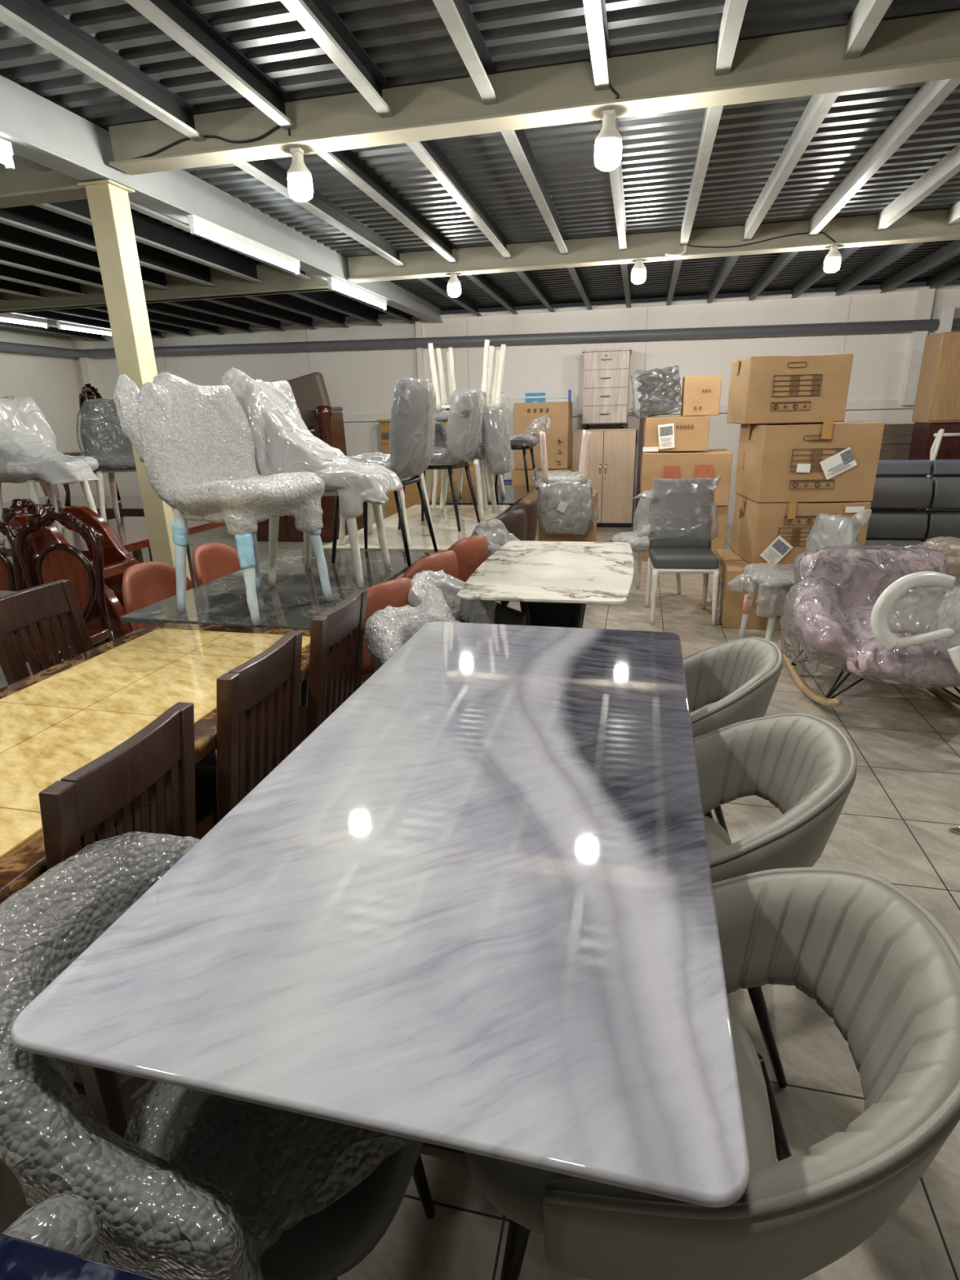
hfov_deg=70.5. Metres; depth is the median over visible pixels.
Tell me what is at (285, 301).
trim
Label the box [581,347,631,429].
chest
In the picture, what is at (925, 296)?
trim
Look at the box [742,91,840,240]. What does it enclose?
beam
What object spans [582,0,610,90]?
trim
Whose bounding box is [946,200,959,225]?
trim
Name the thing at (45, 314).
beam
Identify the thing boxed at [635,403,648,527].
board
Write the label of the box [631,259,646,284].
light bulb
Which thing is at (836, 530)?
dining chair
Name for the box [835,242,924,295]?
beam
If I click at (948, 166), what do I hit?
beam
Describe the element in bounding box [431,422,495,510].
dining chair
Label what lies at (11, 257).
beam
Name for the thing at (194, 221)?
fluorescent light
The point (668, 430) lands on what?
label
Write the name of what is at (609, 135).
socket
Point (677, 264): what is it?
trim
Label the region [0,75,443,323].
beam
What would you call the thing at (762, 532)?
cardboard box
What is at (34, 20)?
beam
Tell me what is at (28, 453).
dining chair
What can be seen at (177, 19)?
beam
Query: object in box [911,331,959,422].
upper cabinet
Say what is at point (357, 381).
wall
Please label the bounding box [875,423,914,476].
headboard
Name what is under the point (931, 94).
beam
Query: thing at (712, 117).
trim
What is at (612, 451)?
wardrobe
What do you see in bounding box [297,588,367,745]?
slat chair
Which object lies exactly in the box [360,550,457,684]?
dining chair
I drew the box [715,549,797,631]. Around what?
cardboard box
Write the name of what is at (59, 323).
fluorescent light
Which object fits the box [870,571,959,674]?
armchair
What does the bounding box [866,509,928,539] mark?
cushion
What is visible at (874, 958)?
tub chair
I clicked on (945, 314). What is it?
trim
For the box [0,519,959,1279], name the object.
floor
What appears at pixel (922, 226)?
ceiling beam
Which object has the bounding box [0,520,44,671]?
carved chair
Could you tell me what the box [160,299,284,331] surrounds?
beam
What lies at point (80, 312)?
beam
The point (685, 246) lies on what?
cable
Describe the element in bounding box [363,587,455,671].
tub chair
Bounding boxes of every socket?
[286,151,311,178]
[447,273,460,285]
[594,114,622,146]
[631,259,646,271]
[824,245,841,260]
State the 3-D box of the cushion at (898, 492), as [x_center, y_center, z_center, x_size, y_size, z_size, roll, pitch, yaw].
[3.530,-1.285,5.936,0.666,0.278,0.290,3,19,13]
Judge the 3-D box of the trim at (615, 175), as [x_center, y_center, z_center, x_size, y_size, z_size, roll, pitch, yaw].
[0.854,-2.806,4.214,0.056,0.147,2.833,3,19,13]
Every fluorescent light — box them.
[0,137,14,169]
[0,313,48,328]
[56,320,111,336]
[186,214,300,275]
[326,276,386,310]
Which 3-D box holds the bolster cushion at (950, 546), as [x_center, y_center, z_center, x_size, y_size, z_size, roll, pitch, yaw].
[3.241,-0.562,4.726,0.464,0.303,0.443,-7,19,-17]
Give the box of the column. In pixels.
[76,178,191,580]
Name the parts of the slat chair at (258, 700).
seat, post, rail, post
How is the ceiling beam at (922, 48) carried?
attached to the ceiling
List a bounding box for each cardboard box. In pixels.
[511,466,572,535]
[514,401,572,469]
[537,489,597,542]
[640,448,732,506]
[641,506,728,560]
[642,415,709,452]
[680,374,722,416]
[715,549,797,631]
[726,353,853,424]
[730,493,871,565]
[734,419,884,502]
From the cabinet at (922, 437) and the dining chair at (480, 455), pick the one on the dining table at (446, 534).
the dining chair at (480, 455)
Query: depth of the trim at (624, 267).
7.01 m
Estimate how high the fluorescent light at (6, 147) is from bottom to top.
0.100 m
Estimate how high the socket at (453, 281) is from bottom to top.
0.103 m
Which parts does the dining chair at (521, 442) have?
leg, seat frame, seat, leg, leg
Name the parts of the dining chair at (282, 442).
leg, leg, seat frame, leg, leg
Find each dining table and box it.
[0,516,224,588]
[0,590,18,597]
[0,622,310,911]
[0,1233,160,1279]
[9,621,750,1208]
[120,549,429,630]
[322,504,509,578]
[429,484,535,512]
[456,540,634,627]
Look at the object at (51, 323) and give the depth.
8.62 m
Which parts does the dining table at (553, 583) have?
leg, leg, leg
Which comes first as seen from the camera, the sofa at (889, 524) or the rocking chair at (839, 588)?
the rocking chair at (839, 588)
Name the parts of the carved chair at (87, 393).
leg, seat, post, post, leg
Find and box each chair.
[0,395,98,546]
[0,498,139,657]
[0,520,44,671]
[0,579,133,817]
[0,831,435,1279]
[0,1200,111,1265]
[14,509,114,666]
[38,702,195,1146]
[39,480,59,497]
[47,383,120,506]
[75,398,136,524]
[112,373,333,626]
[115,630,302,840]
[122,561,192,631]
[192,542,242,586]
[222,364,401,588]
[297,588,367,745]
[300,577,412,706]
[331,377,437,566]
[338,451,434,546]
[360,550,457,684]
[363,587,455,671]
[397,386,487,532]
[407,570,526,625]
[423,422,497,519]
[427,339,512,474]
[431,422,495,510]
[435,346,500,409]
[447,534,488,582]
[458,394,509,502]
[464,866,959,1279]
[471,518,519,606]
[480,413,551,492]
[489,509,527,541]
[504,499,537,541]
[532,430,598,535]
[608,490,681,601]
[632,474,722,626]
[683,636,782,835]
[693,712,857,1088]
[727,509,871,655]
[777,543,959,706]
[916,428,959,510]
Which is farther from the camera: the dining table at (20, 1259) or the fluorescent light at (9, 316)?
the fluorescent light at (9, 316)
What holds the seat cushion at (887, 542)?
on the sofa at (889, 524)
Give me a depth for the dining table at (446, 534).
4.53 m
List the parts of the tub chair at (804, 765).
seat, leg, backrest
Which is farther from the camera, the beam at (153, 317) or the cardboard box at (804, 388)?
the beam at (153, 317)
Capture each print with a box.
[662,466,679,479]
[693,464,713,479]
[738,508,744,528]
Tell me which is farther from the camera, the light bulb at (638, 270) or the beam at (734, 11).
the light bulb at (638, 270)
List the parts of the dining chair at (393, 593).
leg, seat, backrest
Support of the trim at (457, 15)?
attached to the ceiling
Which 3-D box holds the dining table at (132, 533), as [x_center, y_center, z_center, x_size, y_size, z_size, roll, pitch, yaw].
[-2.571,-0.418,4.937,0.960,0.750,1.360,3,19,13]
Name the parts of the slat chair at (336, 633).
seat, post, rail, post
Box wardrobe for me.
[571,427,637,527]
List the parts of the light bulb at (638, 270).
globe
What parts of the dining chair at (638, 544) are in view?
seat, leg, seat frame, backrest, leg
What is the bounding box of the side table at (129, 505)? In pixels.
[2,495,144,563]
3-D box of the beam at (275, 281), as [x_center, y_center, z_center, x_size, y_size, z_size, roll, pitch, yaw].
[-4.070,-3.443,6.757,5.640,0.236,0.160,3,19,13]
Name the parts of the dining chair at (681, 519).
leg, leg, backrest, seat frame, seat, leg, leg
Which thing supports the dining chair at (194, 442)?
on the dining table at (296, 597)
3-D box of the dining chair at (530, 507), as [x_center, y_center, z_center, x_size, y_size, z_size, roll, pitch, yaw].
[0.178,-0.665,5.287,0.534,0.859,0.431,15,25,41]
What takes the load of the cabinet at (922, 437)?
on the floor
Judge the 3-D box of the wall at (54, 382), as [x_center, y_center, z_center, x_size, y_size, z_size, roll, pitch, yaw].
[-7.679,-1.158,4.316,0.120,2.800,13.700,3,19,13]
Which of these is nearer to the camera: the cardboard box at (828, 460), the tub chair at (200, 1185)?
the tub chair at (200, 1185)
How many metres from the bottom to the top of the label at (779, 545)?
0.117 m
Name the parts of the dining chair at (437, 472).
leg, leg, leg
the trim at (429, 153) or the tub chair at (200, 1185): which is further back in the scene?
the trim at (429, 153)
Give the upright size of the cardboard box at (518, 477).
0.802 m
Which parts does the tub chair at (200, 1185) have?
backrest, seat, leg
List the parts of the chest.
drawer, panel, drawer, drawer, panel, drawer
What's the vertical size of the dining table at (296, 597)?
0.750 m
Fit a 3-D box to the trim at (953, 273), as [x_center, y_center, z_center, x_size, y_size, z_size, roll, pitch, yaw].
[4.750,-3.562,6.289,0.056,0.150,3.028,3,19,13]
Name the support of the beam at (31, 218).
attached to the ceiling
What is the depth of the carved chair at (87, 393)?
6.36 m
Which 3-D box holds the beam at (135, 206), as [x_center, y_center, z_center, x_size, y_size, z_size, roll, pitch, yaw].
[-1.878,-2.917,4.831,0.056,0.192,2.833,3,19,13]
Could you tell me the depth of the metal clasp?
2.46 m
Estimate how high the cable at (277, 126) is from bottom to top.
0.082 m
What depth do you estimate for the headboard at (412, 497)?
9.45 m
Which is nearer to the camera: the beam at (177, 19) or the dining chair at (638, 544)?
the beam at (177, 19)
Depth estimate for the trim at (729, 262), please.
6.82 m
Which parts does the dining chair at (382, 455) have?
leg, leg, leg, leg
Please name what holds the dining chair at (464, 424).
on the dining table at (446, 534)
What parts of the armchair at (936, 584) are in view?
arm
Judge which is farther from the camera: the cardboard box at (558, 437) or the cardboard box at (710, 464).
the cardboard box at (558, 437)
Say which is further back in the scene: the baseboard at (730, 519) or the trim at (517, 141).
the baseboard at (730, 519)
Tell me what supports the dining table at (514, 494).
on the floor
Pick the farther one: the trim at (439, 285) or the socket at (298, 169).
the trim at (439, 285)
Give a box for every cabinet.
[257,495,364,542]
[903,422,959,541]
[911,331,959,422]
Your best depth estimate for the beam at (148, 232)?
5.15 m
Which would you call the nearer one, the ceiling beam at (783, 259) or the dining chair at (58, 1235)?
the dining chair at (58, 1235)
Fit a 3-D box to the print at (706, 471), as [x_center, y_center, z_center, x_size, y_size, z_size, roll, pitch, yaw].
[2.149,-1.599,6.523,0.170,0.162,0.002,3,19,14]
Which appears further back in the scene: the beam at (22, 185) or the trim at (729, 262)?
the trim at (729, 262)
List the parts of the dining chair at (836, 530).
leg, seat, leg, seat frame, backrest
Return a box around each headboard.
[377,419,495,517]
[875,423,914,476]
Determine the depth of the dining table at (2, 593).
2.97 m
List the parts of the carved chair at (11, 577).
panel, panel frame, post, leg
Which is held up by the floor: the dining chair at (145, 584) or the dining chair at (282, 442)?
the dining chair at (145, 584)
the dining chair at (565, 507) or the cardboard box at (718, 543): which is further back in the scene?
the cardboard box at (718, 543)
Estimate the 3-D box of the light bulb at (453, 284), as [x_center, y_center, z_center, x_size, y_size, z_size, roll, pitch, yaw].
[-0.227,-3.107,5.940,0.117,0.194,0.117,3,19,13]
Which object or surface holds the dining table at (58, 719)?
on the floor
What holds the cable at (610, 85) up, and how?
attached to the ceiling beam at (922, 48)
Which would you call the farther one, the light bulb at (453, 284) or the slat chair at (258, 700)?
the light bulb at (453, 284)
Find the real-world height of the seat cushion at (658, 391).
0.487 m
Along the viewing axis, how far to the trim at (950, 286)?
8.41 m
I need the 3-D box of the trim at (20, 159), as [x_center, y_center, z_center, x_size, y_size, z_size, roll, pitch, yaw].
[-2.528,-2.030,2.112,0.056,0.193,2.858,3,19,13]
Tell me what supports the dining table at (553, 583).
on the floor
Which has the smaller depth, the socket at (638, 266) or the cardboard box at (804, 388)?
the cardboard box at (804, 388)
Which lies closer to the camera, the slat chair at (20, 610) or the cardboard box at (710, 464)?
the slat chair at (20, 610)
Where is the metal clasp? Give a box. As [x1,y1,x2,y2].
[948,826,959,833]
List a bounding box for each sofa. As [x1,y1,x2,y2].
[284,372,346,455]
[864,459,959,550]
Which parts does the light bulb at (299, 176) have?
mounting plate, globe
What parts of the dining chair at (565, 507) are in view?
leg, leg, seat, seat frame, backrest, leg, leg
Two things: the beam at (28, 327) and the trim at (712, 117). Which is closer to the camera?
the trim at (712, 117)
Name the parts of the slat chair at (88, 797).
post, rail, post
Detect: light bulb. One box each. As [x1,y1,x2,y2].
[286,146,312,201]
[447,273,461,297]
[594,109,622,171]
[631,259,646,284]
[823,245,841,272]
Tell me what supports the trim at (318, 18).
attached to the ceiling
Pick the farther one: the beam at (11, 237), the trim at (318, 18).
the beam at (11, 237)
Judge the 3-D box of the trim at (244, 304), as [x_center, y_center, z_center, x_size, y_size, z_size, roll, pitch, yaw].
[-2.615,-3.898,7.939,0.056,0.195,3.028,3,19,13]
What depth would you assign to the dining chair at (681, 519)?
5.04 m
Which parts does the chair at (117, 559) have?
arm, rail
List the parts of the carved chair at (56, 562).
post, seat, panel, panel frame, post, leg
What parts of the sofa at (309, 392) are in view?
arm post, arm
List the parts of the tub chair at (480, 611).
backrest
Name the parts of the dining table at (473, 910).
plate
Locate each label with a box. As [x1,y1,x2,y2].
[659,426,672,435]
[771,538,790,555]
[840,448,854,465]
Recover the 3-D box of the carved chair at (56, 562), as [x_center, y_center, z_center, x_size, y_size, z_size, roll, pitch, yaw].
[-2.161,-0.069,3.359,0.516,1.080,0.515,1,19,7]
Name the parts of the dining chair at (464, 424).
leg, leg, seat, seat frame, leg, backrest, leg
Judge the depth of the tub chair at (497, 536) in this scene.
4.29 m
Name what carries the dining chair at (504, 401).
on the dining table at (514, 494)
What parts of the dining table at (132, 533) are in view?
leg, leg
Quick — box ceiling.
[0,0,959,318]
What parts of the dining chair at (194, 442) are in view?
leg, leg, leg, leg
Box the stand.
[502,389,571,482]
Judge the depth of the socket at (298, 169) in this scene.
3.20 m
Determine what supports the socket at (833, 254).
attached to the light bulb at (833, 260)
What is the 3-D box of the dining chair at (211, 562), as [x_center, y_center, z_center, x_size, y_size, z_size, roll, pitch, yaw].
[-1.250,-0.108,3.762,0.534,0.839,0.431,3,19,14]
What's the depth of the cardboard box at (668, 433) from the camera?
6.65 m
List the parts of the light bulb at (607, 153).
globe, mounting plate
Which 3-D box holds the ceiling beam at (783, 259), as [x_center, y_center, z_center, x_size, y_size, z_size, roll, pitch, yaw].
[2.900,-3.652,6.702,0.056,0.150,3.028,3,19,13]
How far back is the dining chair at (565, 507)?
5.96 m
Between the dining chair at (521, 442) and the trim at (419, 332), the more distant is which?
the trim at (419, 332)
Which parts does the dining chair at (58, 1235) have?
backrest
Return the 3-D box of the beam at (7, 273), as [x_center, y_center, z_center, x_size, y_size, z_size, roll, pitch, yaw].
[-4.218,-3.031,5.353,0.056,0.192,2.833,3,19,13]
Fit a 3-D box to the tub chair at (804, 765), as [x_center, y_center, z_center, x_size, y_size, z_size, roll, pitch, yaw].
[0.478,0.575,1.651,0.670,0.797,0.568,4,19,15]
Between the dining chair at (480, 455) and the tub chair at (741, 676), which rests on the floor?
the tub chair at (741, 676)
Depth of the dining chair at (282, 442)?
2.94 m
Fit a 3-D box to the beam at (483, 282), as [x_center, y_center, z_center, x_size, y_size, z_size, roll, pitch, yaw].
[0.124,-3.786,7.321,0.056,0.150,3.028,3,19,13]
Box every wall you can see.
[0,326,97,539]
[72,284,959,516]
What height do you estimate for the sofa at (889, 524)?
1.005 m
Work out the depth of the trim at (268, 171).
4.55 m
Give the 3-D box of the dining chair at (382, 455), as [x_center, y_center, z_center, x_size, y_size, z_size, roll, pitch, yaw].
[-0.553,-0.962,4.059,0.551,0.734,0.510,4,19,16]
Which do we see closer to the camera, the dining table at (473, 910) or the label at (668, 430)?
the dining table at (473, 910)
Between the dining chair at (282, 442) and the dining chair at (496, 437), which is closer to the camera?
the dining chair at (282, 442)
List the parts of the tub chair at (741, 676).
leg, leg, backrest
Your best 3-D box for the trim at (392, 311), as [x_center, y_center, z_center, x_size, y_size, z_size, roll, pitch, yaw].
[-1.211,-3.830,7.626,0.056,0.195,3.028,3,19,13]
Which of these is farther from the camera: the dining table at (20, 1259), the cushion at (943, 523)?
the cushion at (943, 523)
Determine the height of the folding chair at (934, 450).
1.224 m
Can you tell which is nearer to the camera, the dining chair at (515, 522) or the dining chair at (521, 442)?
the dining chair at (515, 522)
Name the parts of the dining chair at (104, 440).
leg, backrest, seat, leg, seat frame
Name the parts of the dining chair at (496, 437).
leg, leg, seat, seat frame, leg, backrest, leg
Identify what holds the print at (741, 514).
attached to the cardboard box at (762, 532)
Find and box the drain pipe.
[0,318,959,358]
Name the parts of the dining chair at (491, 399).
leg, leg, leg, leg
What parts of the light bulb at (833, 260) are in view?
globe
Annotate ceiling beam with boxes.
[108,9,959,175]
[347,208,959,283]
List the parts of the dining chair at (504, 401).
leg, leg, backrest, leg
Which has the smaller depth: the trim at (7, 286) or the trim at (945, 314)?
the trim at (7, 286)
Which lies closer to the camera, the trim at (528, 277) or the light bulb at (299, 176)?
the light bulb at (299, 176)
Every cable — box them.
[129,124,290,159]
[608,81,619,98]
[665,244,686,256]
[687,231,836,248]
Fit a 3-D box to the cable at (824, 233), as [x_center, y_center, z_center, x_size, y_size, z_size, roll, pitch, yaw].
[2.176,-3.116,5.318,1.140,0.097,0.012,3,19,13]
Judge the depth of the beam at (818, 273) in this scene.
6.96 m
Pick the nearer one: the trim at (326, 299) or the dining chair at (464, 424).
the dining chair at (464, 424)
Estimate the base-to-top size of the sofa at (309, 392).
1.087 m
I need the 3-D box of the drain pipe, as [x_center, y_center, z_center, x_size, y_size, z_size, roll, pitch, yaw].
[-0.409,-2.557,4.871,13.521,0.317,8.420,3,19,13]
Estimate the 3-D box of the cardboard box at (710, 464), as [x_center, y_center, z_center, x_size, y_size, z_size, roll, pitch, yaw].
[2.065,-1.652,6.875,0.863,0.501,0.642,3,19,14]
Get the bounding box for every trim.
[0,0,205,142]
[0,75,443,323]
[0,154,50,172]
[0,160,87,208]
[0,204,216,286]
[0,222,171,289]
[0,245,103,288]
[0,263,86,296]
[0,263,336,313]
[0,279,45,299]
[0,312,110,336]
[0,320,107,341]
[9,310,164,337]
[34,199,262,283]
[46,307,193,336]
[68,284,959,339]
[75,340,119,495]
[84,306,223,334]
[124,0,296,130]
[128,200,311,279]
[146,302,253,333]
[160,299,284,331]
[203,296,316,329]
[232,159,405,266]
[243,293,349,328]
[280,0,393,118]
[288,290,382,325]
[316,149,457,262]
[332,286,414,324]
[342,400,914,422]
[405,139,511,258]
[414,320,424,379]
[416,276,481,316]
[432,0,497,105]
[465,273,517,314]
[500,128,568,254]
[515,270,555,312]
[567,266,592,310]
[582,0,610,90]
[608,118,626,250]
[620,263,631,307]
[666,259,682,305]
[680,105,723,245]
[706,255,739,302]
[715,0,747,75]
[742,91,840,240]
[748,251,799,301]
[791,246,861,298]
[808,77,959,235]
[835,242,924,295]
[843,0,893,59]
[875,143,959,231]
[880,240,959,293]
[900,286,935,405]
[926,263,959,288]
[933,305,955,334]
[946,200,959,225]
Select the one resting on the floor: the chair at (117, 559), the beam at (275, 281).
the chair at (117, 559)
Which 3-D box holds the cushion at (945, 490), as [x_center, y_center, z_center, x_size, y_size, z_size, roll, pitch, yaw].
[4.194,-1.253,5.788,0.666,0.278,0.290,3,19,13]
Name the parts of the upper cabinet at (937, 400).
door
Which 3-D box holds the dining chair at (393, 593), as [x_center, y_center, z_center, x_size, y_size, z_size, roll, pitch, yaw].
[-0.544,0.112,3.049,0.534,0.839,0.430,13,23,36]
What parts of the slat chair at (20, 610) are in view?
post, rail, post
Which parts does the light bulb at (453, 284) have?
globe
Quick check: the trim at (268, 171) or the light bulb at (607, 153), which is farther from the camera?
the trim at (268, 171)
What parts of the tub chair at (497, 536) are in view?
backrest, leg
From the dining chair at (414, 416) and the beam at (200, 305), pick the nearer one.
the dining chair at (414, 416)
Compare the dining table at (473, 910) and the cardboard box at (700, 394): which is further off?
the cardboard box at (700, 394)
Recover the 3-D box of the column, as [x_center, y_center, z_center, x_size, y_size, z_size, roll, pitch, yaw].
[-1.866,-1.064,3.865,0.220,2.620,0.220,3,19,13]
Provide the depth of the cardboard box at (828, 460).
4.50 m
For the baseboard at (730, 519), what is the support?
attached to the wall at (357, 381)
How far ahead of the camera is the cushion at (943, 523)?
5.78 m
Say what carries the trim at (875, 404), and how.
attached to the wall at (357, 381)
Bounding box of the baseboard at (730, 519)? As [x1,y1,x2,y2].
[373,514,733,524]
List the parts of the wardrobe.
door, panel, door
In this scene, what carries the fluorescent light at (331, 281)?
attached to the beam at (40, 131)
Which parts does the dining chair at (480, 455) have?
leg, backrest, leg, seat, seat frame, leg, leg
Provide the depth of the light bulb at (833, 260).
5.25 m
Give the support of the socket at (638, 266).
attached to the light bulb at (638, 270)
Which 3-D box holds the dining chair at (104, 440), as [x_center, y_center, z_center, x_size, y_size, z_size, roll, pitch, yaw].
[-2.503,-1.264,4.862,0.727,0.894,0.574,-6,19,-14]
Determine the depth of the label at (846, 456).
4.45 m
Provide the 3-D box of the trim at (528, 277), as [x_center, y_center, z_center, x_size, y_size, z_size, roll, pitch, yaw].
[0.587,-3.764,7.218,0.056,0.150,3.028,3,19,13]
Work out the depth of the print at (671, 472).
6.59 m
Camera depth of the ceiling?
3.63 m
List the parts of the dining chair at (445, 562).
backrest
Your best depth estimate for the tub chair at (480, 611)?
3.15 m
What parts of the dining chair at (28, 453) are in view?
leg, seat, leg, leg, leg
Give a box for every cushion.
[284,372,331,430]
[628,365,682,418]
[864,538,921,550]
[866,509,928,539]
[867,475,933,509]
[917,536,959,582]
[922,510,959,540]
[927,475,959,510]
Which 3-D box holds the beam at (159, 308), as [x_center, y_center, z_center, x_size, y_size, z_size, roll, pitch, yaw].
[-3.550,-3.943,8.148,0.056,0.195,3.028,3,19,13]
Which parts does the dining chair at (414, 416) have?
leg, leg, seat, leg, seat frame, backrest, leg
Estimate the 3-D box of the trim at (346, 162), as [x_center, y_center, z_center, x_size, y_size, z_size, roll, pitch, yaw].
[-0.534,-2.874,4.524,0.056,0.147,2.833,3,19,13]
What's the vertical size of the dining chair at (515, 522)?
0.859 m
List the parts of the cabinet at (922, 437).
door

